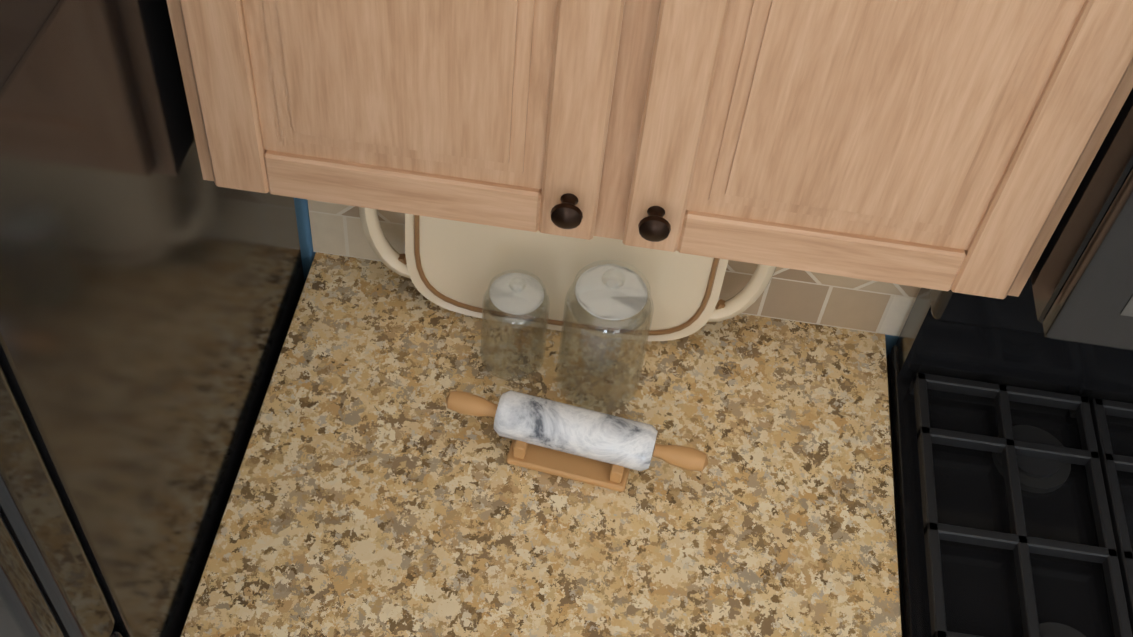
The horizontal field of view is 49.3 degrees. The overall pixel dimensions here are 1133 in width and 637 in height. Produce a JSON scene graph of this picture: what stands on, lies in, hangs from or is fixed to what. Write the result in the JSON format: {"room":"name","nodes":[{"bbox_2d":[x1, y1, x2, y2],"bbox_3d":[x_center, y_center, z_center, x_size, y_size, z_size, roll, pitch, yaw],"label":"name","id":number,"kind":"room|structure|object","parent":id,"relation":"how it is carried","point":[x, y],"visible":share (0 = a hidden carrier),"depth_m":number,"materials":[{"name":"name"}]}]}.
{"room":"kitchen","nodes":[
{"label":"kitchen","id":0,"kind":"room"},
{"bbox_2d":[294,198,898,355],"bbox_3d":[-1.056,-0.544,1.550,6.761,2.740,0.120,8,50,1],"label":"wall","id":1,"kind":"structure","parent":0,"point":[304,231],"depth_m":1.83,"materials":[{"name":"blue paint"}]},
{"bbox_2d":[307,199,920,335],"bbox_3d":[0.893,-0.072,1.633,2.531,0.474,0.006,8,50,1],"label":"backsplash","id":2,"kind":"structure","parent":1,"relation":"attached to","point":[831,300],"depth_m":1.78,"materials":[{"name":"tile"}]},
{"bbox_2d":[166,0,1132,298],"bbox_3d":[0.089,-0.430,1.073,0.850,0.758,0.380,8,50,1],"label":"upper cabinet","id":3,"kind":"object","parent":1,"relation":"attached to","point":[944,144],"visible":1,"depth_m":1.12,"materials":[{"name":"brown wood"}]},
{"bbox_2d":[1030,88,1132,350],"bbox_3d":[0.877,-0.194,1.148,0.766,0.418,0.444,8,50,1],"label":"microwave","id":4,"kind":"object","parent":1,"relation":"attached to","point":[1081,275],"visible":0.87,"depth_m":1.14,"materials":[{"name":"black metal"}]},
{"bbox_3d":[0.581,2.816,0.737,11.800,0.060,6.800,8,50,1],"label":"floor","id":5,"kind":"structure","parent":0,"visible":0},
{"bbox_2d":[0,0,304,636],"bbox_3d":[-0.813,0.193,1.629,0.760,1.715,0.774,8,50,1],"label":"fridge","id":6,"kind":"object","parent":5,"relation":"on","point":[152,282],"visible":0.83,"depth_m":1.14,"materials":[{"name":"black metal"}]},
{"bbox_2d":[887,277,1132,636],"bbox_3d":[0.780,0.570,1.803,0.752,1.201,0.735,8,50,1],"label":"stove","id":7,"kind":"object","parent":5,"relation":"on","point":[1011,425],"visible":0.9,"depth_m":1.65,"materials":[{"name":"black metal"}]},
{"bbox_3d":[-0.028,0.514,1.980,0.850,0.885,0.669,8,50,1],"label":"base cabinet","id":8,"kind":"object","parent":5,"relation":"on","visible":0},
{"bbox_2d":[180,252,901,636],"bbox_3d":[0.007,0.221,1.641,0.856,0.046,0.653,8,50,1],"label":"countertop","id":9,"kind":"structure","parent":8,"relation":"on","point":[380,490],"depth_m":1.60,"materials":[{"name":"stone"}]},
{"bbox_2d":[481,270,549,380],"bbox_3d":[-0.070,0.004,1.678,0.090,0.162,0.090,8,50,1],"label":"jar","id":10,"kind":"object","parent":9,"relation":"on","point":[518,294],"visible":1,"depth_m":1.65,"materials":[{"name":"clear glass"}]},
{"bbox_2d":[358,207,775,340],"bbox_3d":[0.001,-0.120,1.666,0.578,0.350,0.072,8,50,1],"label":"platter","id":11,"kind":"object","parent":9,"relation":"on","point":[455,266],"visible":0.46,"depth_m":1.71,"materials":[{"name":"beige ceramic"}]},
{"bbox_2d":[445,390,708,491],"bbox_3d":[0.011,0.152,1.616,0.352,0.080,0.107,8,50,1],"label":"rolling pin","id":12,"kind":"object","parent":9,"relation":"on","point":[580,444],"visible":1,"depth_m":1.59,"materials":[{"name":"stone"}]},
{"bbox_2d":[557,260,653,411],"bbox_3d":[0.052,0.016,1.641,0.116,0.221,0.116,8,50,1],"label":"jar","id":13,"kind":"object","parent":9,"relation":"on","point":[611,292],"visible":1,"depth_m":1.60,"materials":[{"name":"clear glass"}]}
]}

